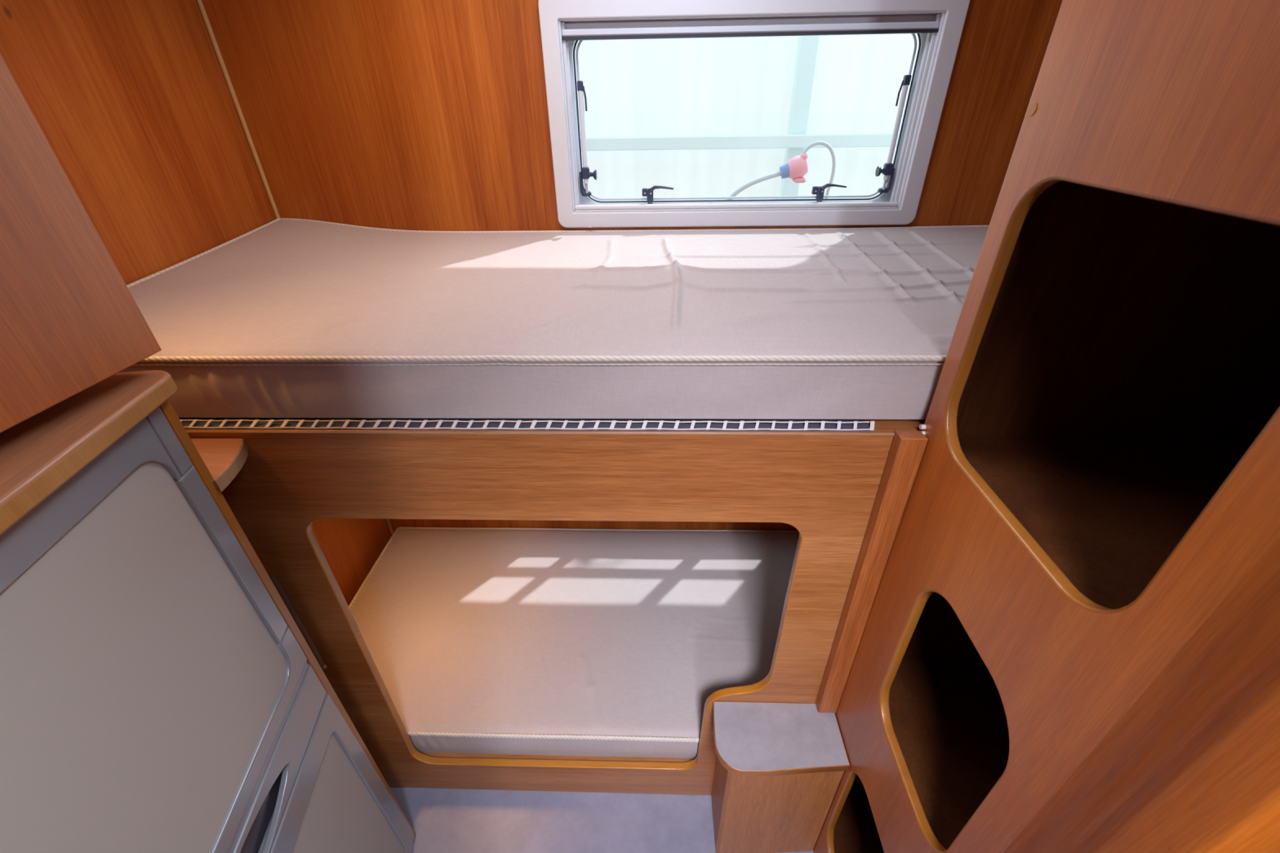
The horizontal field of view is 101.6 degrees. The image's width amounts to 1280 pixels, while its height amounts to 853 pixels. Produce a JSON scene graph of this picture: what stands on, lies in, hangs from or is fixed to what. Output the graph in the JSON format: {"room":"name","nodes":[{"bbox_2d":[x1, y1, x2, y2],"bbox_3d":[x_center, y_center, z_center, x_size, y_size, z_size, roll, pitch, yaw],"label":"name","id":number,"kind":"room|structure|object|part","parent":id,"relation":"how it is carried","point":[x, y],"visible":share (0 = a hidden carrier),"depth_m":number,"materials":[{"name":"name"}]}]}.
{"room":"camper van interior","nodes":[
{"label":"camper van interior","id":0,"kind":"room"},
{"bbox_2d":[0,0,391,605],"bbox_3d":[-0.986,0.531,-0.074,0.030,2.250,3.650,0,32,2],"label":"wall","id":1,"kind":"structure","parent":0,"point":[132,100],"depth_m":0.99,"materials":[{"name":"brown wood"}]},
{"bbox_2d":[389,786,813,852],"bbox_3d":[0.021,1.506,0.509,2.011,0.050,3.650,0,32,2],"label":"floor","id":2,"kind":"structure","parent":0,"point":[442,820],"depth_m":1.30,"materials":[{"name":"grey carpet"}]},
{"bbox_2d":[159,400,415,842],"bbox_3d":[-0.657,0.741,0.537,0.357,1.230,0.936,-6,33,-7],"label":"cabinet","id":3,"kind":"object","parent":2,"relation":"on","point":[166,408],"visible":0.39,"depth_m":0.76,"materials":[{"name":"brown wood"}]},
{"bbox_2d":[0,370,177,535],"bbox_3d":[-0.653,0.210,0.201,0.373,0.024,0.963,-6,33,-7],"label":"countertop","id":4,"kind":"structure","parent":3,"relation":"on","point":[39,454],"depth_m":0.50,"materials":[{"name":"laminate"}]},
{"bbox_2d":[0,53,161,432],"bbox_3d":[-0.768,-0.127,0.019,0.390,0.742,0.964,0,32,2],"label":"upper cabinet","id":5,"kind":"object","parent":4,"relation":"on","point":[70,322],"visible":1,"depth_m":0.49,"materials":[{"name":"brown wood"}]},
{"bbox_2d":[0,406,414,852],"bbox_3d":[-0.676,0.637,0.689,0.340,1.210,0.551,-6,33,-7],"label":"fridge","id":6,"kind":"object","parent":3,"relation":"in","point":[156,696],"visible":0.98,"depth_m":0.58,"materials":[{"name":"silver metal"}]},
{"bbox_3d":[-0.521,0.150,0.406,0.010,0.090,0.483,-6,33,-7],"label":"frame rail","id":7,"kind":"part","parent":6,"relation":"part of","materials":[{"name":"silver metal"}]},
{"bbox_3d":[-0.520,0.327,0.517,0.004,0.434,0.480,-6,33,-7],"label":"door panel","id":8,"kind":"part","parent":6,"relation":"part of","materials":[{"name":"grey plastic"}]},
{"bbox_3d":[-0.515,0.491,0.624,0.010,0.086,0.531,-6,33,-7],"label":"frame rail","id":9,"kind":"part","parent":6,"relation":"part of","materials":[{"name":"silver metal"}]},
{"bbox_3d":[-0.529,0.577,0.675,0.008,0.078,0.526,-6,33,-7],"label":"handle rail","id":10,"kind":"part","parent":6,"relation":"part of","materials":[{"name":"grey"}]},
{"bbox_3d":[-0.521,0.872,0.865,0.016,0.609,0.530,-6,33,-7],"label":"door","id":11,"kind":"part","parent":6,"relation":"part of","materials":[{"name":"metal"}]},
{"bbox_3d":[-0.515,0.575,0.677,0.010,0.082,0.532,-6,33,-7],"label":"handle","id":12,"kind":"part","parent":6,"relation":"part of","materials":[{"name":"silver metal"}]},
{"bbox_3d":[-0.510,0.868,0.870,0.010,0.614,0.544,-6,33,-7],"label":"door frame","id":13,"kind":"part","parent":6,"relation":"part of","materials":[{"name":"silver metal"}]},
{"bbox_3d":[-0.510,0.884,0.872,0.004,0.538,0.477,-6,33,-7],"label":"door panel","id":14,"kind":"part","parent":6,"relation":"part of","materials":[{"name":"grey plastic"}]},
{"bbox_2d":[191,438,248,492],"bbox_3d":[-0.668,0.052,0.740,0.218,0.020,0.102,0,32,2],"label":"corner shelf","id":15,"kind":"object","parent":3,"relation":"attached to","point":[224,458],"visible":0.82,"depth_m":0.74,"materials":[{"name":"laminate"}]},
{"bbox_2d":[185,419,928,795],"bbox_3d":[0.051,0.281,1.352,1.948,1.116,0.772,0,32,2],"label":"panel","id":16,"kind":"object","parent":2,"relation":"on","point":[846,495],"visible":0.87,"depth_m":0.83,"materials":[{"name":"brown wood"}]},
{"bbox_2d":[178,417,875,431],"bbox_3d":[-0.293,-0.033,0.814,1.263,0.010,0.127,0,32,2],"label":"ventilation grille","id":17,"kind":"object","parent":16,"relation":"on","point":[302,424],"visible":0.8,"depth_m":0.77,"materials":[{"name":"grey"}]},
{"bbox_2d":[117,217,989,419],"bbox_3d":[0.031,-0.267,1.025,1.923,0.150,0.738,0,32,2],"label":"mattress","id":18,"kind":"object","parent":16,"relation":"on","point":[283,317],"visible":0.77,"depth_m":0.82,"materials":[{"name":"fabric"}]},
{"bbox_3d":[0.058,0.653,1.611,1.948,0.016,0.732,0,32,2],"label":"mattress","id":19,"kind":"part","parent":16,"relation":"part of","materials":[{"name":"brown wood"}]},
{"bbox_2d":[348,527,799,759],"bbox_3d":[0.059,0.597,1.578,1.898,0.114,0.721,0,32,2],"label":"mattress","id":20,"kind":"object","parent":16,"relation":"on","point":[553,642],"visible":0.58,"depth_m":1.50,"materials":[{"name":"fabric"}]},
{"bbox_3d":[0.383,0.299,0.909,0.037,0.682,0.022,0,32,2],"label":"corner post","id":21,"kind":"part","parent":16,"relation":"part of","materials":[{"name":"brown wood"}]},
{"bbox_3d":[0.044,-0.191,1.077,1.948,0.014,0.732,0,32,2],"label":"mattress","id":22,"kind":"part","parent":16,"relation":"part of","materials":[{"name":"brown wood"}]},
{"bbox_2d":[711,702,849,852],"bbox_3d":[0.280,0.802,1.164,0.254,0.430,0.135,0,32,2],"label":"step","id":23,"kind":"structure","parent":2,"relation":"on","point":[780,767],"depth_m":1.07,"materials":[{"name":"brown wood"}]},
{"bbox_2d":[813,0,1279,852],"bbox_3d":[0.683,0.259,0.545,0.631,1.998,0.582,0,32,2],"label":"wardrobe","id":24,"kind":"object","parent":2,"relation":"on","point":[1069,642],"visible":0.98,"depth_m":0.56,"materials":[{"name":"brown wood"}]},
{"bbox_2d":[834,787,884,852],"bbox_3d":[0.717,1.014,1.038,0.591,0.016,0.511,0,32,2],"label":"shelf","id":25,"kind":"object","parent":24,"relation":"attached to","point":[855,831],"depth_m":1.19,"materials":[{"name":"brown wood"}]},
{"bbox_2d":[888,659,1008,849],"bbox_3d":[0.710,0.583,0.766,0.591,0.016,0.511,0,32,2],"label":"shelf","id":26,"kind":"object","parent":24,"relation":"attached to","point":[948,718],"depth_m":0.87,"materials":[{"name":"brown wood"}]},
{"bbox_3d":[0.712,0.109,0.781,0.590,1.998,0.020,0,32,2],"label":"panel","id":27,"kind":"part","parent":24,"relation":"part of","materials":[{"name":"brown wood"}]},
{"bbox_2d":[958,435,1257,609],"bbox_3d":[0.702,0.156,0.496,0.591,0.016,0.511,0,32,2],"label":"shelf","id":28,"kind":"object","parent":24,"relation":"attached to","point":[1104,513],"depth_m":0.61,"materials":[{"name":"brown wood"}]},
{"bbox_2d":[201,0,1062,531],"bbox_3d":[0.057,-0.309,1.460,1.951,2.000,0.040,0,32,2],"label":"wall","id":29,"kind":"structure","parent":0,"point":[424,115],"depth_m":1.19,"materials":[{"name":"brown wood"}]},
{"bbox_2d":[195,0,394,535],"bbox_3d":[-0.915,-0.303,1.468,0.010,1.970,0.010,0,32,2],"label":"trim","id":30,"kind":"structure","parent":29,"relation":"attached to","point":[200,4],"depth_m":1.20,"materials":[{"name":"brown"}]},
{"bbox_2d":[537,0,970,227],"bbox_3d":[0.232,-0.712,1.205,0.878,0.462,0.078,0,32,2],"label":"window","id":31,"kind":"structure","parent":29,"relation":"in","point":[938,24],"depth_m":1.15,"materials":[{"name":"white plastic"}]},
{"bbox_3d":[-0.134,-0.688,1.243,0.011,0.198,0.011,0,32,2],"label":"stay arm","id":32,"kind":"part","parent":31,"relation":"part of","materials":[{"name":"white plastic"}]},
{"bbox_3d":[-0.124,-0.620,1.280,0.036,0.028,0.028,0,32,2],"label":"knob","id":33,"kind":"part","parent":31,"relation":"part of","materials":[{"name":"black plastic"}]},
{"bbox_3d":[0.052,-0.588,1.291,0.061,0.016,0.011,3,33,7],"label":"latch handle","id":34,"kind":"part","parent":31,"relation":"part of","materials":[{"name":"black plastic"}]},
{"bbox_3d":[0.232,-0.724,1.233,0.839,0.402,0.018,0,32,2],"label":"sash","id":35,"kind":"part","parent":31,"relation":"part of","materials":[{"name":"clear glass"}]},
{"bbox_3d":[0.228,-0.840,1.104,0.791,0.013,0.016,0,32,2],"label":"blind rail","id":36,"kind":"part","parent":31,"relation":"part of","materials":[{"name":"white plastic"}]},
{"bbox_3d":[0.474,-0.586,1.277,0.061,0.016,0.011,3,33,7],"label":"latch handle","id":37,"kind":"part","parent":31,"relation":"part of","materials":[{"name":"black plastic"}]},
{"bbox_3d":[0.589,-0.618,1.257,0.036,0.028,0.028,0,32,2],"label":"knob","id":38,"kind":"part","parent":31,"relation":"part of","materials":[{"name":"black plastic"}]},
{"bbox_3d":[0.597,-0.686,1.220,0.011,0.198,0.011,0,32,2],"label":"stay arm","id":39,"kind":"part","parent":31,"relation":"part of","materials":[{"name":"white plastic"}]},
{"label":"outside","id":40,"kind":"structure","parent":0,"visible":0},
{"bbox_3d":[0.095,0.216,3.005,6.000,0.100,1.950,0,32,2],"label":"ground","id":41,"kind":"structure","parent":40,"visible":0},
{"bbox_2d":[726,141,835,199],"bbox_3d":[0.541,-0.399,2.374,0.484,1.583,0.148,0,32,2],"label":"power cable","id":42,"kind":"object","parent":41,"relation":"on","point":[796,168],"visible":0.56,"depth_m":1.95,"materials":[{"name":"white plastic"}]},
{"bbox_3d":[0.428,-0.367,2.417,0.254,1.487,0.117,0,32,2],"label":"cord","id":43,"kind":"part","parent":42,"relation":"part of","materials":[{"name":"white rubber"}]},
{"bbox_3d":[0.714,-0.392,2.359,0.201,1.583,0.079,-18,36,-25],"label":"cord","id":44,"kind":"part","parent":42,"relation":"part of","materials":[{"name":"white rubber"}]},
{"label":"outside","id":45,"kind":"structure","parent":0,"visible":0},
{"bbox_2d":[573,33,919,200],"bbox_3d":[0.094,-1.261,2.824,6.000,2.150,0.006,0,32,2],"label":"wall","id":46,"kind":"structure","parent":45,"point":[729,86],"depth_m":2.60,"materials":[{"name":"white"}]},
{"bbox_2d":[779,35,819,199],"bbox_3d":[0.787,-1.230,2.756,0.080,2.150,0.075,0,32,2],"label":"steel beam","id":47,"kind":"structure","parent":46,"relation":"attached to","point":[807,46],"depth_m":2.50,"materials":[{"name":"white"}]},
{"bbox_2d":[577,132,899,151],"bbox_3d":[0.086,-1.402,2.582,6.000,0.056,0.065,0,32,2],"label":"steel beam","id":48,"kind":"structure","parent":47,"relation":"attached to","point":[844,140],"depth_m":2.54,"materials":[{"name":"white"}]}
]}

